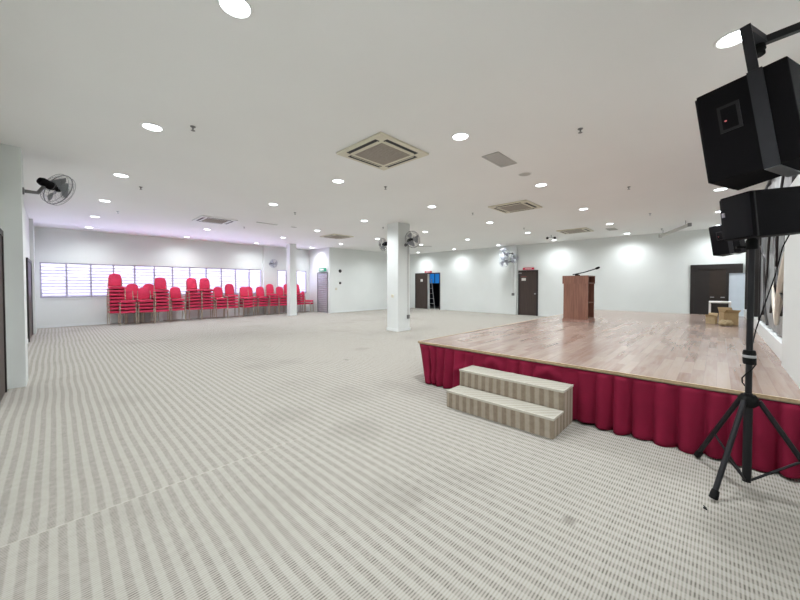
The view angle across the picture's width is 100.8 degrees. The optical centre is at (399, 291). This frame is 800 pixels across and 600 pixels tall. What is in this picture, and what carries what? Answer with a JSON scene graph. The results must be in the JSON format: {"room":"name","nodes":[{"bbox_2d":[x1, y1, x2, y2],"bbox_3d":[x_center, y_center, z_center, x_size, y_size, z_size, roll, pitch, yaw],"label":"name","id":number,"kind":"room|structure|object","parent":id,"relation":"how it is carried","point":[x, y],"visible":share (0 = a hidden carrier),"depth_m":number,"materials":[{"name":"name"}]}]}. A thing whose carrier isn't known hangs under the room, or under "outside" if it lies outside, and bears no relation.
{"room":"function hall","nodes":[
{"label":"function hall","id":0,"kind":"room"},
{"bbox_2d":[24,208,29,338],"bbox_3d":[-5.868,-0.337,4.843,16.720,3.270,0.150,1,2,44],"label":"wall","id":1,"kind":"structure","parent":0,"point":[27,245],"depth_m":8.48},
{"bbox_2d":[0,228,6,401],"bbox_3d":[-4.870,0.266,4.024,0.890,2.100,0.035,1,2,44],"label":"door","id":2,"kind":"structure","parent":1,"relation":"in","point":[3,355],"depth_m":4.23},
{"bbox_2d":[0,143,27,388],"bbox_3d":[-5.399,-0.332,4.631,0.490,3.270,0.195,1,2,44],"label":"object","id":3,"kind":"object","parent":1,"relation":"attached to","point":[12,219],"depth_m":4.47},
{"bbox_2d":[22,174,75,204],"bbox_3d":[-5.244,-1.554,4.966,0.487,0.487,0.540,1,2,44],"label":"wall fan","id":4,"kind":"object","parent":3,"relation":"attached to","point":[58,185],"visible":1,"depth_m":4.98,"materials":[{"name":"grey metal"}]},
{"bbox_2d":[26,257,32,341],"bbox_3d":[-9.738,0.183,8.707,1.800,2.070,0.035,1,2,44],"label":"door","id":5,"kind":"structure","parent":1,"relation":"in","point":[28,261],"depth_m":8.51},
{"bbox_2d":[29,219,35,333],"bbox_3d":[-10.594,-0.435,9.549,0.480,3.270,0.080,1,2,44],"label":"pilaster","id":6,"kind":"object","parent":1,"relation":"attached to","point":[31,221],"depth_m":9.39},
{"bbox_2d":[34,227,308,325],"bbox_3d":[-8.301,-0.534,14.260,0.150,3.270,10.050,1,2,44],"label":"wall","id":7,"kind":"structure","parent":0,"point":[54,245],"depth_m":12.28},
{"bbox_2d":[39,262,260,298],"bbox_3d":[-9.167,-0.419,13.312,0.120,1.200,7.260,1,2,44],"label":"window","id":8,"kind":"structure","parent":7,"relation":"in","point":[40,266],"depth_m":11.89,"materials":[{"name":"glass"}]},
{"bbox_2d":[36,309,308,328],"bbox_3d":[-8.295,1.058,14.183,0.012,0.090,9.900,1,2,44],"label":"baseboard","id":9,"kind":"structure","parent":7,"relation":"attached to","point":[207,316],"depth_m":12.54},
{"bbox_2d":[262,246,275,313],"bbox_3d":[-6.349,-0.572,16.094,0.120,3.270,0.600,1,2,44],"label":"pilaster","id":10,"kind":"object","parent":7,"relation":"attached to","point":[269,252],"depth_m":16.00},
{"bbox_2d":[287,244,296,315],"bbox_3d":[-4.981,-0.554,15.222,0.320,3.270,0.340,1,2,44],"label":"square column","id":11,"kind":"structure","parent":0,"point":[291,248],"depth_m":15.11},
{"bbox_2d":[309,247,327,312],"bbox_3d":[-4.184,-0.595,17.168,1.750,3.270,0.150,1,2,44],"label":"wall","id":12,"kind":"structure","parent":0,"point":[318,258],"depth_m":17.29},
{"bbox_2d":[317,272,327,312],"bbox_3d":[-3.940,0.028,16.821,0.920,2.040,0.030,1,2,44],"label":"door","id":13,"kind":"structure","parent":12,"relation":"in","point":[322,281],"depth_m":16.82,"materials":[{"name":"grey metal"}]},
{"bbox_2d":[328,247,386,312],"bbox_3d":[-1.575,-0.623,18.508,0.150,3.270,5.700,1,2,44],"label":"wall","id":14,"kind":"structure","parent":0,"point":[363,276],"depth_m":17.62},
{"bbox_2d":[387,222,409,331],"bbox_3d":[-0.045,-0.450,10.250,0.500,3.270,0.550,1,2,44],"label":"square column","id":15,"kind":"structure","parent":0,"point":[398,255],"depth_m":10.07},
{"bbox_2d":[404,231,419,247],"bbox_3d":[0.310,-1.569,9.941,0.437,0.507,0.499,1,2,44],"label":"wall fan","id":16,"kind":"object","parent":15,"relation":"attached to","point":[411,238],"visible":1,"depth_m":9.86,"materials":[{"name":"grey metal"}]},
{"bbox_2d":[0,305,799,599],"bbox_3d":[0.581,1.208,11.578,16.720,0.100,18.750,1,2,44],"label":"floor","id":17,"kind":"structure","parent":0,"point":[306,455],"depth_m":2.29,"materials":[{"name":"carpet"}]},
{"bbox_2d":[107,306,125,325],"bbox_3d":[-10.079,0.675,11.755,0.527,0.960,0.468,1,2,42],"label":"banquet chair","id":18,"kind":"object","parent":17,"relation":"on","point":[113,311],"visible":0.17,"depth_m":11.72,"materials":[{"name":"red fabric"}]},
{"bbox_2d":[107,303,125,321],"bbox_3d":[-10.074,0.553,11.751,0.527,0.960,0.468,1,2,41],"label":"banquet chair","id":19,"kind":"object","parent":18,"relation":"on","point":[114,307],"visible":0.2,"depth_m":11.57,"materials":[{"name":"fabric"}]},
{"bbox_2d":[107,299,125,318],"bbox_3d":[-10.076,0.431,11.742,0.527,0.960,0.468,1,2,42],"label":"banquet chair","id":20,"kind":"object","parent":19,"relation":"on","point":[111,304],"visible":0.24,"depth_m":11.59,"materials":[{"name":"fabric"}]},
{"bbox_2d":[107,299,125,313],"bbox_3d":[-10.070,0.309,11.739,0.527,0.960,0.468,1,2,43],"label":"banquet chair","id":21,"kind":"object","parent":20,"relation":"on","point":[111,300],"visible":0.26,"depth_m":11.57,"materials":[{"name":"fabric"}]},
{"bbox_2d":[107,296,125,310],"bbox_3d":[-10.065,0.187,11.736,0.527,0.960,0.468,1,2,42],"label":"banquet chair","id":22,"kind":"object","parent":21,"relation":"on","point":[110,297],"visible":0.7,"depth_m":11.57,"materials":[{"name":"fabric"}]},
{"bbox_2d":[107,284,125,307],"bbox_3d":[-10.067,0.065,11.725,0.527,0.960,0.468,1,2,42],"label":"banquet chair","id":23,"kind":"object","parent":22,"relation":"on","point":[110,293],"visible":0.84,"depth_m":11.64,"materials":[{"name":"fabric"}]},
{"bbox_2d":[107,281,125,303],"bbox_3d":[-10.062,-0.057,11.723,0.527,0.960,0.468,1,2,43],"label":"banquet chair","id":24,"kind":"object","parent":23,"relation":"on","point":[110,290],"visible":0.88,"depth_m":11.69,"materials":[{"name":"fabric"}]},
{"bbox_2d":[107,273,125,300],"bbox_3d":[-10.056,-0.179,11.720,0.527,0.960,0.468,1,2,43],"label":"banquet chair","id":25,"kind":"object","parent":24,"relation":"on","point":[114,279],"visible":0.98,"depth_m":11.79,"materials":[{"name":"fabric"}]},
{"bbox_2d":[118,306,136,325],"bbox_3d":[-9.680,0.675,11.751,0.527,0.960,0.468,1,2,43],"label":"banquet chair","id":26,"kind":"object","parent":17,"relation":"on","point":[124,311],"visible":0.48,"depth_m":11.71,"materials":[{"name":"fabric"}]},
{"bbox_2d":[118,303,136,321],"bbox_3d":[-9.679,0.553,11.744,0.527,0.960,0.468,1,2,44],"label":"banquet chair","id":27,"kind":"object","parent":26,"relation":"on","point":[126,307],"visible":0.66,"depth_m":11.60,"materials":[{"name":"fabric"}]},
{"bbox_2d":[118,295,136,318],"bbox_3d":[-9.679,0.431,11.736,0.527,0.960,0.468,1,2,44],"label":"banquet chair","id":28,"kind":"object","parent":27,"relation":"on","point":[122,304],"visible":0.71,"depth_m":11.63,"materials":[{"name":"fabric"}]},
{"bbox_2d":[118,287,136,314],"bbox_3d":[-9.671,0.309,11.735,0.527,0.960,0.468,1,2,43],"label":"banquet chair","id":29,"kind":"object","parent":28,"relation":"on","point":[129,292],"visible":0.8,"depth_m":11.79,"materials":[{"name":"fabric"}]},
{"bbox_2d":[137,305,154,322],"bbox_3d":[-9.326,0.667,12.119,0.527,0.960,0.468,1,2,44],"label":"banquet chair","id":30,"kind":"object","parent":17,"relation":"on","point":[140,310],"visible":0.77,"depth_m":12.09,"materials":[{"name":"fabric"}]},
{"bbox_2d":[137,302,153,320],"bbox_3d":[-9.328,0.545,12.109,0.527,0.960,0.468,1,2,44],"label":"banquet chair","id":31,"kind":"object","parent":30,"relation":"on","point":[150,306],"visible":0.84,"depth_m":12.04,"materials":[{"name":"fabric"}]},
{"bbox_2d":[137,297,154,316],"bbox_3d":[-9.323,0.423,12.105,0.527,0.960,0.468,1,2,43],"label":"banquet chair","id":32,"kind":"object","parent":31,"relation":"on","point":[144,303],"visible":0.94,"depth_m":11.95,"materials":[{"name":"fabric"}]},
{"bbox_2d":[137,287,154,312],"bbox_3d":[-9.318,0.301,12.103,0.527,0.960,0.468,1,2,44],"label":"banquet chair","id":33,"kind":"object","parent":32,"relation":"on","point":[144,294],"visible":0.98,"depth_m":12.18,"materials":[{"name":"fabric"}]},
{"bbox_2d":[153,308,169,322],"bbox_3d":[-8.951,0.661,12.422,0.468,0.960,0.527,-1,2,-44],"label":"banquet chair","id":34,"kind":"object","parent":17,"relation":"on","point":[161,309],"visible":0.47,"depth_m":12.30,"materials":[{"name":"fabric"}]},
{"bbox_2d":[154,302,169,319],"bbox_3d":[-8.951,0.539,12.413,0.468,0.960,0.527,-1,2,-44],"label":"banquet chair","id":35,"kind":"object","parent":34,"relation":"on","point":[157,306],"visible":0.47,"depth_m":12.31,"materials":[{"name":"fabric"}]},
{"bbox_2d":[154,298,168,316],"bbox_3d":[-8.944,0.417,12.413,0.468,0.960,0.527,-1,2,-44],"label":"banquet chair","id":36,"kind":"object","parent":35,"relation":"on","point":[157,303],"visible":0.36,"depth_m":12.27,"materials":[{"name":"fabric"}]},
{"bbox_2d":[153,295,169,312],"bbox_3d":[-8.942,0.295,12.406,0.468,0.960,0.527,-1,2,-43],"label":"banquet chair","id":37,"kind":"object","parent":36,"relation":"on","point":[163,299],"visible":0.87,"depth_m":12.36,"materials":[{"name":"fabric"}]},
{"bbox_2d":[153,295,169,309],"bbox_3d":[-8.943,0.173,12.398,0.468,0.960,0.527,-1,2,-44],"label":"banquet chair","id":38,"kind":"object","parent":37,"relation":"on","point":[166,296],"visible":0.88,"depth_m":12.24,"materials":[{"name":"fabric"}]},
{"bbox_2d":[153,292,168,306],"bbox_3d":[-8.935,0.051,12.397,0.468,0.960,0.527,-1,2,-44],"label":"banquet chair","id":39,"kind":"object","parent":38,"relation":"on","point":[157,293],"visible":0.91,"depth_m":12.28,"materials":[{"name":"fabric"}]},
{"bbox_2d":[153,277,169,302],"bbox_3d":[-8.934,-0.071,12.390,0.468,0.960,0.527,-1,2,-43],"label":"banquet chair","id":40,"kind":"object","parent":39,"relation":"on","point":[160,284],"visible":0.98,"depth_m":12.47,"materials":[{"name":"fabric"}]},
{"bbox_2d":[170,301,185,321],"bbox_3d":[-8.739,0.650,12.960,0.527,0.960,0.468,1,2,43],"label":"banquet chair","id":41,"kind":"object","parent":17,"relation":"on","point":[177,308],"visible":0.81,"depth_m":12.80,"materials":[{"name":"fabric"}]},
{"bbox_2d":[170,304,185,317],"bbox_3d":[-8.734,0.528,12.956,0.527,0.960,0.468,1,2,44],"label":"banquet chair","id":42,"kind":"object","parent":41,"relation":"on","point":[174,305],"visible":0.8,"depth_m":12.83,"materials":[{"name":"fabric"}]},
{"bbox_2d":[170,295,185,314],"bbox_3d":[-8.728,0.406,12.954,0.527,0.960,0.468,1,2,45],"label":"banquet chair","id":43,"kind":"object","parent":42,"relation":"on","point":[173,302],"visible":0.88,"depth_m":12.89,"materials":[{"name":"fabric"}]},
{"bbox_2d":[169,287,185,311],"bbox_3d":[-8.730,0.284,12.944,0.527,0.960,0.468,1,2,44],"label":"banquet chair","id":44,"kind":"object","parent":43,"relation":"on","point":[175,292],"visible":0.87,"depth_m":13.02,"materials":[{"name":"fabric"}]},
{"bbox_2d":[186,304,201,319],"bbox_3d":[-8.345,0.641,13.369,0.527,0.960,0.468,1,2,42],"label":"banquet chair","id":45,"kind":"object","parent":17,"relation":"on","point":[191,308],"visible":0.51,"depth_m":13.27,"materials":[{"name":"fabric"}]},
{"bbox_2d":[186,301,201,316],"bbox_3d":[-8.337,0.519,13.369,0.527,0.960,0.468,1,2,42],"label":"banquet chair","id":46,"kind":"object","parent":45,"relation":"on","point":[191,305],"visible":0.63,"depth_m":13.31,"materials":[{"name":"fabric"}]},
{"bbox_2d":[186,301,200,313],"bbox_3d":[-8.336,0.397,13.361,0.527,0.960,0.468,1,2,41],"label":"banquet chair","id":47,"kind":"object","parent":46,"relation":"on","point":[191,302],"visible":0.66,"depth_m":13.23,"materials":[{"name":"fabric"}]},
{"bbox_2d":[185,294,201,310],"bbox_3d":[-8.336,0.275,13.353,0.527,0.960,0.468,1,2,41],"label":"banquet chair","id":48,"kind":"object","parent":47,"relation":"on","point":[197,298],"visible":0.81,"depth_m":13.30,"materials":[{"name":"fabric"}]},
{"bbox_2d":[186,291,201,307],"bbox_3d":[-8.329,0.153,13.353,0.527,0.960,0.468,1,2,42],"label":"banquet chair","id":49,"kind":"object","parent":48,"relation":"on","point":[194,295],"visible":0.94,"depth_m":13.27,"materials":[{"name":"fabric"}]},
{"bbox_2d":[186,286,201,304],"bbox_3d":[-8.327,0.031,13.346,0.527,0.960,0.468,1,2,42],"label":"banquet chair","id":50,"kind":"object","parent":49,"relation":"on","point":[191,292],"visible":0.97,"depth_m":13.22,"materials":[{"name":"fabric"}]},
{"bbox_2d":[185,278,201,301],"bbox_3d":[-8.328,-0.090,13.336,0.527,0.960,0.468,1,2,41],"label":"banquet chair","id":51,"kind":"object","parent":50,"relation":"on","point":[191,283],"visible":0.98,"depth_m":13.36,"materials":[{"name":"fabric"}]},
{"bbox_2d":[199,303,214,319],"bbox_3d":[-8.001,0.635,13.668,0.527,0.960,0.468,1,2,44],"label":"banquet chair","id":52,"kind":"object","parent":17,"relation":"on","point":[204,307],"visible":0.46,"depth_m":13.64,"materials":[{"name":"fabric"}]},
{"bbox_2d":[200,294,214,313],"bbox_3d":[-7.997,0.391,13.656,0.527,0.960,0.468,1,2,44],"label":"banquet chair","id":53,"kind":"object","parent":52,"relation":"on","point":[206,301],"visible":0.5,"depth_m":13.58,"materials":[{"name":"fabric"}]},
{"bbox_2d":[199,294,214,309],"bbox_3d":[-7.992,0.269,13.653,0.527,0.960,0.468,1,2,45],"label":"banquet chair","id":54,"kind":"object","parent":53,"relation":"on","point":[209,298],"visible":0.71,"depth_m":13.56,"materials":[{"name":"fabric"}]},
{"bbox_2d":[199,291,214,307],"bbox_3d":[-7.986,0.147,13.651,0.527,0.960,0.468,1,2,44],"label":"banquet chair","id":55,"kind":"object","parent":54,"relation":"on","point":[203,295],"visible":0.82,"depth_m":13.49,"materials":[{"name":"fabric"}]},
{"bbox_2d":[199,286,214,304],"bbox_3d":[-7.988,0.025,13.640,0.527,0.960,0.468,1,2,43],"label":"banquet chair","id":56,"kind":"object","parent":55,"relation":"on","point":[203,292],"visible":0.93,"depth_m":13.54,"materials":[{"name":"fabric"}]},
{"bbox_2d":[199,278,214,301],"bbox_3d":[-7.984,-0.097,13.636,0.527,0.960,0.468,1,2,44],"label":"banquet chair","id":57,"kind":"object","parent":56,"relation":"on","point":[204,283],"visible":0.92,"depth_m":13.71,"materials":[{"name":"fabric"}]},
{"bbox_2d":[212,300,227,318],"bbox_3d":[-7.595,0.629,13.947,0.527,0.960,0.468,1,2,42],"label":"banquet chair","id":58,"kind":"object","parent":17,"relation":"on","point":[218,307],"visible":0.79,"depth_m":13.90,"materials":[{"name":"fabric"}]},
{"bbox_2d":[212,300,227,315],"bbox_3d":[-7.592,0.507,13.941,0.527,0.960,0.468,1,2,43],"label":"banquet chair","id":59,"kind":"object","parent":58,"relation":"on","point":[220,304],"visible":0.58,"depth_m":13.79,"materials":[{"name":"fabric"}]},
{"bbox_2d":[212,295,227,311],"bbox_3d":[-7.593,0.385,13.932,0.527,0.960,0.468,1,2,43],"label":"banquet chair","id":60,"kind":"object","parent":59,"relation":"on","point":[215,301],"visible":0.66,"depth_m":13.81,"materials":[{"name":"fabric"}]},
{"bbox_2d":[212,287,227,309],"bbox_3d":[-7.586,0.263,13.931,0.527,0.960,0.468,1,2,43],"label":"banquet chair","id":61,"kind":"object","parent":60,"relation":"on","point":[218,292],"visible":0.9,"depth_m":13.99,"materials":[{"name":"fabric"}]},
{"bbox_2d":[239,302,253,316],"bbox_3d":[-6.861,0.612,14.738,0.527,0.960,0.468,1,2,42],"label":"banquet chair","id":62,"kind":"object","parent":17,"relation":"on","point":[245,306],"visible":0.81,"depth_m":14.67,"materials":[{"name":"fabric"}]},
{"bbox_2d":[239,295,253,311],"bbox_3d":[-6.855,0.368,14.727,0.527,0.960,0.468,1,2,41],"label":"banquet chair","id":63,"kind":"object","parent":62,"relation":"on","point":[245,300],"visible":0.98,"depth_m":14.63,"materials":[{"name":"fabric"}]},
{"bbox_2d":[239,287,253,308],"bbox_3d":[-6.852,0.247,14.722,0.527,0.960,0.468,1,2,42],"label":"banquet chair","id":64,"kind":"object","parent":63,"relation":"on","point":[243,291],"visible":0.99,"depth_m":14.75,"materials":[{"name":"fabric"}]},
{"bbox_2d":[446,365,572,438],"bbox_3d":[1.149,1.132,3.591,1.188,0.386,0.551,1,2,44],"label":"steps","id":65,"kind":"structure","parent":17,"relation":"on","point":[542,407],"depth_m":3.41,"materials":[{"name":"carpet"}]},
{"bbox_2d":[418,310,799,405],"bbox_3d":[4.723,0.972,6.775,3.798,0.573,8.918,1,2,44],"label":"stage platform","id":66,"kind":"object","parent":17,"relation":"on","point":[684,350],"visible":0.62,"depth_m":4.26,"materials":[{"name":"laminate"}]},
{"bbox_2d":[562,275,594,322],"bbox_3d":[4.135,0.150,7.655,0.550,1.040,0.540,1,2,44],"label":"lectern","id":67,"kind":"object","parent":66,"relation":"on","point":[578,295],"visible":1,"depth_m":7.50,"materials":[{"name":"brown wood"}]},
{"bbox_2d":[420,344,799,478],"bbox_3d":[4.649,0.989,6.721,3.796,0.530,8.906,1,2,44],"label":"stage skirt","id":68,"kind":"object","parent":66,"relation":"attached to","point":[666,415],"visible":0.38,"depth_m":2.93,"materials":[{"name":"red fabric"}]},
{"bbox_2d":[705,313,717,323],"bbox_3d":[6.748,0.570,7.173,0.305,0.220,0.150,-1,1,-35],"label":"cardboard box","id":69,"kind":"object","parent":66,"relation":"on","point":[711,318],"visible":1,"depth_m":7.13,"materials":[{"name":"cardboard"}]},
{"bbox_2d":[709,301,730,313],"bbox_3d":[8.412,0.448,8.709,0.420,0.400,0.400,1,2,44],"label":"side table","id":70,"kind":"object","parent":66,"relation":"on","point":[715,304],"visible":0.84,"depth_m":8.64,"materials":[{"name":"white plastic"}]},
{"bbox_2d":[718,307,740,324],"bbox_3d":[6.938,0.510,6.984,0.230,0.348,0.439,1,1,27],"label":"cardboard box","id":71,"kind":"object","parent":66,"relation":"on","point":[725,313],"visible":0.74,"depth_m":6.89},
{"bbox_2d":[744,309,781,361],"bbox_3d":[6.679,0.606,6.147,0.120,0.189,7.700,1,2,44],"label":"plinth","id":72,"kind":"object","parent":66,"relation":"on","point":[773,340],"visible":0.38,"depth_m":4.46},
{"bbox_2d":[694,238,799,499],"bbox_3d":[2.412,0.490,2.204,0.686,1.712,0.686,1,2,44],"label":"speaker stand","id":73,"kind":"object","parent":17,"relation":"on","point":[746,401],"visible":0.95,"depth_m":2.24,"materials":[{"name":"black metal"}]},
{"bbox_2d":[745,238,757,249],"bbox_3d":[2.385,-0.327,2.244,0.060,0.080,0.060,1,2,44],"label":"socket","id":74,"kind":"object","parent":73,"relation":"attached to","point":[752,243],"depth_m":2.23,"materials":[{"name":"plastic"}]},
{"bbox_2d":[719,186,799,240],"bbox_3d":[2.474,-0.520,2.195,0.516,0.343,0.508,1,2,44],"label":"speaker","id":75,"kind":"object","parent":73,"relation":"on","point":[773,212],"visible":1,"depth_m":2.09},
{"bbox_2d":[719,193,752,238],"bbox_3d":[2.217,-0.495,2.193,0.035,0.273,0.202,0,1,0],"label":"grille","id":76,"kind":"object","parent":75,"relation":"attached to","point":[736,211],"depth_m":2.17,"materials":[{"name":"metal"}]},
{"bbox_2d":[741,234,789,385],"bbox_3d":[2.500,0.175,2.264,0.302,1.120,0.090,0,1,0],"label":"cable","id":77,"kind":"object","parent":73,"relation":"attached to","point":[744,375],"visible":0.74,"depth_m":2.29,"materials":[{"name":"rubber"}]},
{"bbox_2d":[0,0,799,253],"bbox_3d":[0.581,-2.162,11.507,16.720,0.100,18.750,1,2,44],"label":"ceiling","id":78,"kind":"structure","parent":0,"point":[271,97],"depth_m":3.59,"materials":[{"name":"paint"}]},
{"bbox_2d":[140,122,163,131],"bbox_3d":[-2.933,-1.945,3.921,0.227,0.013,0.227,1,2,44],"label":"recessed light","id":79,"kind":"object","parent":78,"relation":"in","point":[149,126],"visible":1,"depth_m":3.90,"materials":[{"name":"white plastic"}]},
{"bbox_2d":[143,124,161,130],"bbox_3d":[-2.933,-1.945,3.921,0.184,0.013,0.184,1,2,44],"label":"diffuser","id":80,"kind":"object","parent":79,"relation":"attached to","point":[152,127],"depth_m":3.91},
{"bbox_2d":[192,215,237,224],"bbox_3d":[-5.318,-2.050,9.518,0.930,0.037,0.930,1,2,44],"label":"air conditioner","id":81,"kind":"object","parent":78,"relation":"attached to","point":[208,219],"visible":1,"depth_m":9.42,"materials":[{"name":"white plastic"}]},
{"bbox_2d":[202,218,227,223],"bbox_3d":[-5.318,-2.036,9.518,0.560,0.006,0.560,1,2,44],"label":"grille","id":82,"kind":"object","parent":81,"relation":"attached to","point":[205,219],"depth_m":9.56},
{"bbox_2d":[216,0,253,19],"bbox_3d":[-1.104,-1.909,2.217,0.227,0.013,0.227,1,2,44],"label":"recessed light","id":83,"kind":"object","parent":78,"relation":"in","point":[237,9],"visible":1,"depth_m":2.23,"materials":[{"name":"white plastic"}]},
{"bbox_2d":[220,0,249,16],"bbox_3d":[-1.104,-1.909,2.217,0.184,0.013,0.184,1,2,44],"label":"diffuser","id":84,"kind":"object","parent":83,"relation":"attached to","point":[233,8],"depth_m":2.22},
{"bbox_2d":[320,234,353,238],"bbox_3d":[-2.423,-2.117,12.699,0.930,0.037,0.930,1,2,44],"label":"air conditioner","id":85,"kind":"object","parent":78,"relation":"attached to","point":[334,236],"visible":1,"depth_m":12.55,"materials":[{"name":"beige plastic"}]},
{"bbox_2d":[336,132,428,169],"bbox_3d":[-0.246,-1.949,4.680,0.930,0.037,0.930,1,2,44],"label":"air conditioner","id":86,"kind":"object","parent":78,"relation":"attached to","point":[382,151],"visible":1,"depth_m":4.59,"materials":[{"name":"beige plastic"}]},
{"bbox_2d":[346,139,378,153],"bbox_3d":[-0.503,-1.931,4.413,0.600,0.003,0.070,1,2,44],"label":"outlet","id":87,"kind":"object","parent":86,"relation":"attached to","point":[371,142],"depth_m":4.40,"materials":[{"name":"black plastic"}]},
{"bbox_2d":[348,155,381,166],"bbox_3d":[-0.513,-1.942,4.937,0.070,0.003,0.600,1,2,44],"label":"outlet","id":88,"kind":"object","parent":86,"relation":"attached to","point":[353,157],"depth_m":4.92,"materials":[{"name":"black plastic"}]},
{"bbox_2d":[355,143,409,164],"bbox_3d":[-0.246,-1.935,4.680,0.560,0.006,0.560,1,2,44],"label":"grille","id":89,"kind":"object","parent":86,"relation":"attached to","point":[378,153],"depth_m":4.65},
{"bbox_2d":[384,140,416,154],"bbox_3d":[0.020,-1.931,4.424,0.070,0.003,0.600,1,2,44],"label":"outlet","id":90,"kind":"object","parent":86,"relation":"attached to","point":[397,145],"depth_m":4.42,"materials":[{"name":"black plastic"}]},
{"bbox_2d":[385,156,416,167],"bbox_3d":[0.010,-1.942,4.947,0.600,0.003,0.070,1,2,44],"label":"outlet","id":91,"kind":"object","parent":86,"relation":"attached to","point":[404,160],"depth_m":4.93,"materials":[{"name":"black plastic"}]},
{"bbox_2d":[451,132,469,140],"bbox_3d":[0.761,-1.950,4.169,0.227,0.013,0.227,1,2,44],"label":"recessed light","id":92,"kind":"object","parent":78,"relation":"in","point":[461,136],"visible":1,"depth_m":4.15,"materials":[{"name":"white plastic"}]},
{"bbox_2d":[482,152,516,167],"bbox_3d":[1.489,-1.967,4.939,0.260,0.011,0.600,1,2,44],"label":"ceiling vent","id":93,"kind":"object","parent":78,"relation":"in","point":[488,157],"visible":1,"depth_m":4.92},
{"bbox_2d":[488,200,541,213],"bbox_3d":[2.747,-2.016,7.891,0.930,0.037,0.930,1,2,44],"label":"air conditioner","id":94,"kind":"object","parent":78,"relation":"attached to","point":[523,205],"visible":1,"depth_m":7.78,"materials":[{"name":"beige plastic"}]},
{"bbox_2d":[500,204,530,211],"bbox_3d":[2.747,-2.002,7.891,0.560,0.006,0.560,1,2,44],"label":"grille","id":95,"kind":"object","parent":94,"relation":"attached to","point":[516,207],"depth_m":7.85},
{"bbox_2d":[557,227,592,233],"bbox_3d":[6.019,-2.089,11.376,0.930,0.037,0.930,1,2,44],"label":"air conditioner","id":96,"kind":"object","parent":78,"relation":"attached to","point":[585,229],"visible":1,"depth_m":11.25,"materials":[{"name":"beige plastic"}]},
{"bbox_2d":[659,220,691,236],"bbox_3d":[8.604,-1.979,10.416,0.084,0.215,2.360,0,1,22],"label":"bracket","id":97,"kind":"object","parent":78,"relation":"attached to","point":[687,224],"depth_m":10.09,"materials":[{"name":"grey metal"}]},
{"bbox_2d":[713,28,741,49],"bbox_3d":[2.529,-1.915,2.509,0.227,0.013,0.227,1,2,44],"label":"recessed light","id":98,"kind":"object","parent":78,"relation":"in","point":[730,39],"visible":0.64,"depth_m":2.52,"materials":[{"name":"white plastic"}]},
{"bbox_2d":[717,31,741,46],"bbox_3d":[2.529,-1.915,2.509,0.184,0.013,0.184,1,2,44],"label":"diffuser","id":99,"kind":"object","parent":98,"relation":"attached to","point":[730,39],"depth_m":2.51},
{"bbox_2d":[410,229,746,315],"bbox_3d":[6.010,-0.592,17.038,16.220,3.270,2.700,1,2,44],"label":"wall","id":100,"kind":"structure","parent":0,"point":[644,272],"depth_m":13.51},
{"bbox_2d":[415,273,439,309],"bbox_3d":[1.598,-0.056,19.402,1.860,2.100,0.047,1,2,44],"label":"door","id":101,"kind":"structure","parent":100,"relation":"in","point":[421,279],"depth_m":19.64,"materials":[{"name":"wood"}]},
{"bbox_2d":[510,245,516,314],"bbox_3d":[5.392,-0.563,15.676,0.260,3.270,0.120,1,2,44],"label":"column","id":102,"kind":"structure","parent":100,"relation":"attached to","point":[513,306],"depth_m":15.62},
{"bbox_2d":[518,270,537,315],"bbox_3d":[5.876,0.041,15.239,0.920,2.080,0.097,1,2,44],"label":"door","id":103,"kind":"structure","parent":100,"relation":"in","point":[527,279],"depth_m":15.25,"materials":[{"name":"wood"}]},
{"bbox_2d":[690,263,744,315],"bbox_3d":[10.410,0.132,10.895,1.300,2.080,0.070,1,2,44],"label":"door","id":104,"kind":"structure","parent":100,"relation":"in","point":[710,282],"depth_m":10.89,"materials":[{"name":"wood"}]},
{"bbox_3d":[5.615,-0.336,4.826,0.150,3.270,15.750,1,2,44],"label":"wall","id":105,"kind":"structure","parent":0,"visible":0},
{"bbox_2d":[709,225,746,256],"bbox_3d":[6.573,-1.218,6.475,0.403,1.005,0.751,-1,1,-37],"label":"speaker","id":106,"kind":"object","parent":105,"relation":"attached to","point":[720,247],"visible":0.41,"depth_m":6.52},
{"bbox_2d":[695,22,799,189],"bbox_3d":[2.279,-1.182,2.000,0.738,0.995,0.449,1,2,44],"label":"speaker","id":107,"kind":"object","parent":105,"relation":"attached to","point":[749,125],"visible":1,"depth_m":1.96},
{"bbox_2d":[695,100,733,189],"bbox_3d":[2.118,-0.979,2.220,0.346,0.565,0.091,-1,1,-24],"label":"grille","id":108,"kind":"object","parent":107,"relation":"attached to","point":[710,113],"depth_m":2.10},
{"bbox_2d":[744,238,759,316],"bbox_3d":[8.131,-0.385,7.650,0.100,1.850,2.810,1,2,44],"label":"wall mural","id":109,"kind":"object","parent":105,"relation":"attached to","point":[757,250],"visible":0.18,"depth_m":6.65,"materials":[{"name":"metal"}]},
{"bbox_2d":[758,170,799,335],"bbox_3d":[5.239,-0.569,4.649,0.132,2.218,3.600,1,2,44],"label":"wall mural","id":110,"kind":"object","parent":105,"relation":"attached to","point":[769,247],"visible":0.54,"depth_m":4.61,"materials":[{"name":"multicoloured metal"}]},
{"bbox_2d":[782,174,799,387],"bbox_3d":[3.596,0.163,2.948,0.140,2.350,1.130,1,2,44],"label":"wall","id":111,"kind":"structure","parent":105,"relation":"attached to","point":[790,327],"depth_m":2.98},
{"bbox_3d":[-7.287,0.255,14.298,0.527,0.960,0.468,1,2,43],"label":"banquet chair","id":112,"kind":"object","parent":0,"visible":0},
{"bbox_2d":[224,284,238,305],"bbox_3d":[-7.288,0.134,14.289,0.527,0.960,0.468,1,2,44],"label":"banquet chair","id":113,"kind":"object","parent":112,"relation":"on","point":[229,288],"visible":0.98,"depth_m":14.35,"materials":[{"name":"fabric"}]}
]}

